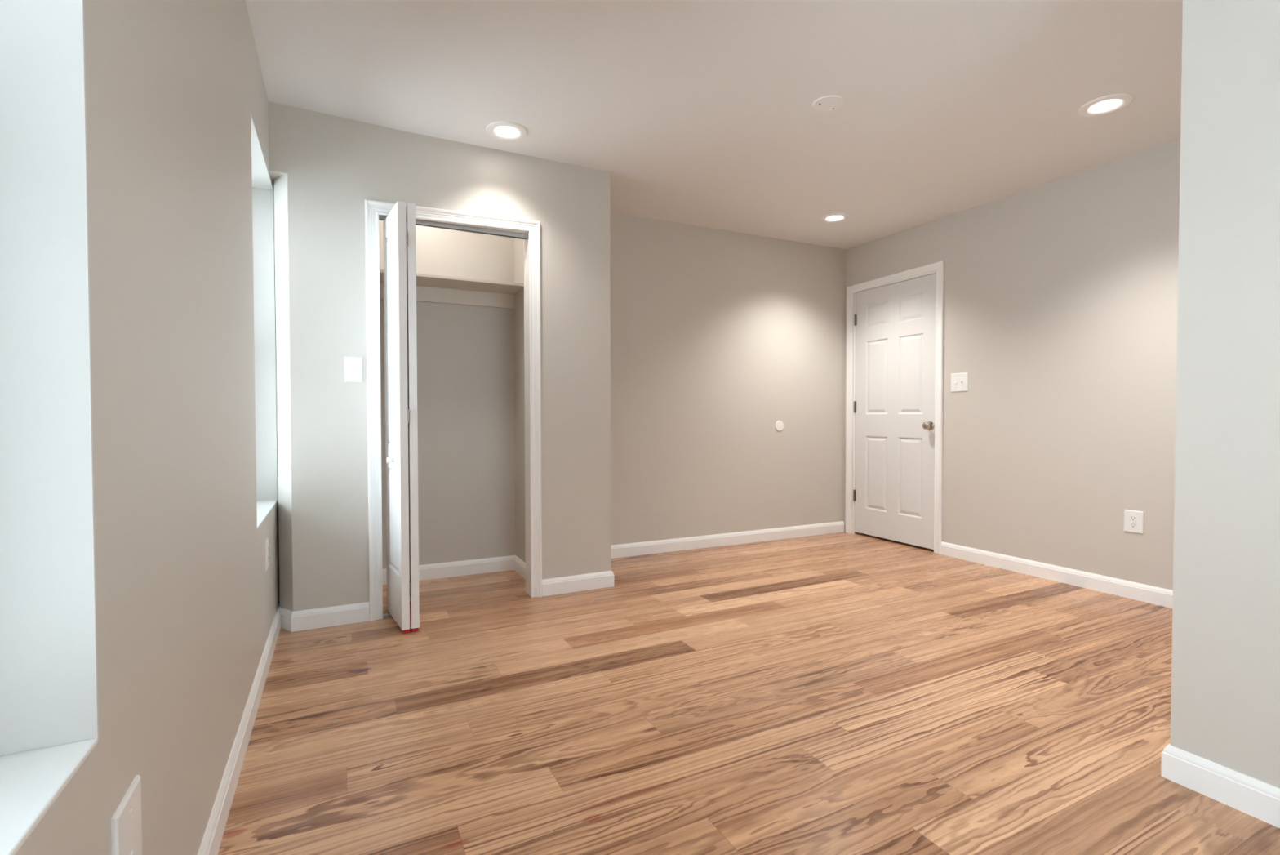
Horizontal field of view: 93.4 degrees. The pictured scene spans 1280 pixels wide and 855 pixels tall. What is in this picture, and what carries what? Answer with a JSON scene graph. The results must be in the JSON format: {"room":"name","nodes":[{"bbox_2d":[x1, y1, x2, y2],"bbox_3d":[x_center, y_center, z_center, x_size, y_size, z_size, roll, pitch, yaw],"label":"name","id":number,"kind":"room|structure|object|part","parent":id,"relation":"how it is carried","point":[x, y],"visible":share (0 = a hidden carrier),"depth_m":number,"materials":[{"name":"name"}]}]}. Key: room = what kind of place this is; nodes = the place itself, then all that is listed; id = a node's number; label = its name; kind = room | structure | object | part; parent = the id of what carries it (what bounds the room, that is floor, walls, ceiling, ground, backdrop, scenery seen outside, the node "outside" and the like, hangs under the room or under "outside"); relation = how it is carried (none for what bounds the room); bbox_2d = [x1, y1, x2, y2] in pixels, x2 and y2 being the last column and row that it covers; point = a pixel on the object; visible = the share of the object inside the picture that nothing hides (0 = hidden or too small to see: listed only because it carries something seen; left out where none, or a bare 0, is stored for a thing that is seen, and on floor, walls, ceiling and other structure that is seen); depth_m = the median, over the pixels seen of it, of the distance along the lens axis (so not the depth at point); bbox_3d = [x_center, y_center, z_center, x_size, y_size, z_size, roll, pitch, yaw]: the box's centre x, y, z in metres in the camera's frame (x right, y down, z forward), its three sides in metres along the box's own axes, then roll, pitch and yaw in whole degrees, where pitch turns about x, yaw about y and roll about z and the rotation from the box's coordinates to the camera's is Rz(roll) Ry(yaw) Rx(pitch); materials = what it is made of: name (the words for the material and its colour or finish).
{"room":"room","nodes":[
{"label":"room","id":0,"kind":"room"},
{"bbox_2d":[15,0,279,854],"bbox_3d":[-0.913,-0.245,0.820,0.343,2.590,5.830,-1,1,-26],"label":"wall","id":1,"kind":"structure","parent":0,"point":[187,600],"depth_m":1.11,"materials":[{"name":"grey paint"}]},
{"bbox_2d":[0,0,98,854],"bbox_3d":[-0.493,-0.342,0.044,0.284,1.508,1.432,-1,1,-26],"label":"window","id":2,"kind":"structure","parent":1,"relation":"in","point":[49,712],"depth_m":0.73,"materials":[{"name":"white"}]},
{"bbox_3d":[-0.443,0.407,0.084,0.174,0.008,1.422,-1,1,-26],"label":"sill","id":3,"kind":"part","parent":2,"relation":"part of","materials":[{"name":"white paint"}]},
{"bbox_2d":[111,774,142,854],"bbox_3d":[-0.723,0.581,0.852,0.008,0.123,0.110,-1,1,-26],"label":"wall plate","id":4,"kind":"object","parent":1,"relation":"attached to","point":[126,822],"visible":1,"depth_m":0.85,"materials":[{"name":"white plastic"}]},
{"bbox_2d":[197,603,280,854],"bbox_3d":[-0.682,0.954,0.786,0.014,0.092,4.882,-1,1,-26],"label":"baseboard","id":5,"kind":"structure","parent":1,"relation":"attached to","point":[214,832],"depth_m":1.69,"materials":[{"name":"white paint"}]},
{"bbox_2d":[250,113,277,528],"bbox_3d":[-1.726,-0.389,2.518,0.284,1.522,0.838,-1,1,-26],"label":"window","id":6,"kind":"structure","parent":1,"relation":"in","point":[263,224],"depth_m":2.93,"materials":[{"name":"white glass"}]},
{"bbox_3d":[-1.676,0.367,2.558,0.174,0.008,0.828,-1,1,-26],"label":"sill","id":7,"kind":"part","parent":6,"relation":"part of","materials":[{"name":"white paint"}]},
{"bbox_2d":[265,537,268,570],"bbox_3d":[-1.544,0.525,2.498,0.007,0.122,0.078,-1,1,-26],"label":"wall outlet","id":8,"kind":"object","parent":1,"relation":"attached to","point":[267,539],"visible":1,"depth_m":2.48,"materials":[{"name":"white plastic"}]},
{"bbox_2d":[268,101,611,611],"bbox_3d":[-1.088,-0.300,3.473,1.711,2.590,0.684,-1,1,-26],"label":"wall","id":9,"kind":"structure","parent":0,"point":[323,167],"depth_m":2.97,"materials":[{"name":"grey paint"}]},
{"bbox_2d":[344,356,362,382],"bbox_3d":[-1.393,-0.283,2.930,0.078,0.122,0.018,-1,1,-26],"label":"light switch","id":10,"kind":"object","parent":9,"relation":"attached to","point":[353,365],"visible":1,"depth_m":2.93,"materials":[{"name":"white plastic"}]},
{"bbox_2d":[378,200,527,633],"bbox_3d":[-0.904,-0.058,3.076,0.765,2.021,0.367,-1,1,-26],"label":"door","id":11,"kind":"structure","parent":9,"relation":"in","point":[399,225],"depth_m":2.81,"materials":[{"name":"white paint"}]},
{"bbox_3d":[-1.205,0.157,2.906,0.032,0.031,0.031,-1,1,-26],"label":"knob","id":12,"kind":"part","parent":11,"relation":"part of","materials":[{"name":"white paint"}]},
{"bbox_2d":[364,199,542,621],"bbox_3d":[-0.971,-0.092,3.210,0.881,2.085,0.133,-1,1,-26],"label":"door frame","id":13,"kind":"structure","parent":9,"relation":"attached to","point":[532,353],"depth_m":3.19,"materials":[{"name":"white paint"}]},
{"bbox_2d":[279,520,844,631],"bbox_3d":[0.027,0.886,4.034,4.188,0.092,0.680,-1,1,-26],"label":"baseboard","id":14,"kind":"structure","parent":9,"relation":"attached to","point":[310,619],"depth_m":3.81,"materials":[{"name":"white paint"}]},
{"bbox_2d":[378,210,845,568],"bbox_3d":[-0.044,-0.321,4.423,4.429,2.590,0.160,-1,1,-26],"label":"wall","id":15,"kind":"structure","parent":0,"point":[719,337],"depth_m":4.47,"materials":[{"name":"grey paint"}]},
{"bbox_2d":[379,269,524,308],"bbox_3d":[-1.197,-0.824,3.605,0.969,0.110,0.285,-1,1,-26],"label":"closet shelf","id":16,"kind":"object","parent":15,"relation":"attached to","point":[434,288],"visible":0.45,"depth_m":3.73,"materials":[{"name":"beige paint"}]},
{"bbox_2d":[775,420,783,431],"bbox_3d":[1.138,-0.013,4.912,0.085,0.085,0.006,-1,1,-26],"label":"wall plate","id":17,"kind":"object","parent":15,"relation":"attached to","point":[779,424],"visible":1,"depth_m":4.91,"materials":[{"name":"white plastic"}]},
{"bbox_2d":[244,0,1182,248],"bbox_3d":[1.053,-1.559,1.774,4.740,0.207,5.830,-1,1,-26],"label":"ceiling","id":18,"kind":"structure","parent":0,"point":[699,113],"depth_m":2.64,"materials":[{"name":"white paint"}]},
{"bbox_2d":[485,120,527,141],"bbox_3d":[-0.667,-1.481,3.020,0.203,0.010,0.203,-1,1,-26],"label":"recessed light","id":19,"kind":"object","parent":18,"relation":"in","point":[507,131],"visible":1,"depth_m":3.01,"materials":[{"name":"white paint"}]},
{"bbox_2d":[820,212,849,222],"bbox_3d":[1.406,-1.512,4.353,0.203,0.010,0.203,-1,1,-26],"label":"recessed light","id":20,"kind":"object","parent":18,"relation":"in","point":[832,217],"visible":1,"depth_m":4.35,"materials":[{"name":"white paint"}]},
{"bbox_2d":[1077,93,1133,116],"bbox_3d":[2.141,-1.481,2.776,0.203,0.010,0.203,-1,1,-26],"label":"recessed light","id":21,"kind":"object","parent":18,"relation":"in","point":[1108,104],"visible":1,"depth_m":2.77,"materials":[{"name":"white paint"}]},
{"bbox_2d":[217,531,1279,854],"bbox_3d":[1.062,1.038,1.761,7.540,0.120,6.304,-1,1,-26],"label":"floor","id":22,"kind":"structure","parent":0,"point":[838,693],"depth_m":2.01,"materials":[{"name":"brown wood"}]},
{"bbox_2d":[844,138,1180,590],"bbox_3d":[3.031,-0.293,2.880,0.200,2.590,5.662,-1,1,-26],"label":"wall","id":23,"kind":"structure","parent":0,"point":[1060,295],"depth_m":3.63,"materials":[{"name":"grey paint"}]},
{"bbox_2d":[853,273,936,549],"bbox_3d":[1.984,-0.119,4.767,0.109,2.029,0.796,-1,1,-26],"label":"door","id":24,"kind":"structure","parent":23,"relation":"in","point":[895,323],"depth_m":4.74,"materials":[{"name":"white paint"}]},
{"bbox_3d":[2.121,-0.013,4.450,0.067,0.067,0.067,-1,1,-26],"label":"knob","id":25,"kind":"part","parent":24,"relation":"part of","materials":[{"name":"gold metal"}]},
{"bbox_2d":[845,260,944,554],"bbox_3d":[2.029,-0.149,4.802,0.124,2.125,0.926,-1,1,-26],"label":"door frame","id":26,"kind":"structure","parent":23,"relation":"attached to","point":[938,268],"depth_m":4.56,"materials":[{"name":"white paint"}]},
{"bbox_2d":[951,372,968,391],"bbox_3d":[2.244,-0.317,4.244,0.019,0.130,0.130,-1,1,-26],"label":"light switch","id":27,"kind":"object","parent":23,"relation":"attached to","point":[959,381],"visible":1,"depth_m":4.24,"materials":[{"name":"white plastic"}]},
{"bbox_2d":[940,541,1173,608],"bbox_3d":[2.651,0.895,3.442,0.014,0.092,2.103,-1,1,-26],"label":"baseboard","id":28,"kind":"structure","parent":23,"relation":"attached to","point":[1122,588],"depth_m":3.62,"materials":[{"name":"white paint"}]},
{"bbox_2d":[1124,509,1143,533],"bbox_3d":[2.713,0.518,3.314,0.008,0.122,0.090,-1,1,-26],"label":"wall outlet","id":29,"kind":"object","parent":23,"relation":"attached to","point":[1133,519],"visible":1,"depth_m":3.31,"materials":[{"name":"white plastic"}]},
{"bbox_2d":[1129,522,1137,527],"bbox_3d":[2.711,0.537,3.314,0.002,0.026,0.034,-1,1,-26],"label":"receptacle","id":30,"kind":"object","parent":29,"relation":"attached to","point":[1131,524],"depth_m":3.31,"materials":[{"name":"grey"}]},
{"bbox_2d":[1129,515,1137,520],"bbox_3d":[2.711,0.498,3.313,0.002,0.026,0.034,-1,1,-26],"label":"receptacle","id":31,"kind":"object","parent":29,"relation":"attached to","point":[1132,517],"depth_m":3.31,"materials":[{"name":"grey plastic"}]},
{"bbox_2d":[1170,0,1279,788],"bbox_3d":[2.969,-0.254,0.950,2.033,2.590,2.600,-1,1,-26],"label":"wall partition","id":32,"kind":"structure","parent":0,"point":[1225,700],"depth_m":1.56,"materials":[{"name":"grey paint"}]},
{"bbox_2d":[1160,743,1279,827],"bbox_3d":[2.792,0.943,1.072,1.827,0.092,2.294,-1,1,-26],"label":"baseboard","id":33,"kind":"structure","parent":32,"relation":"attached to","point":[1259,799],"depth_m":1.57,"materials":[{"name":"white paint"}]}
]}

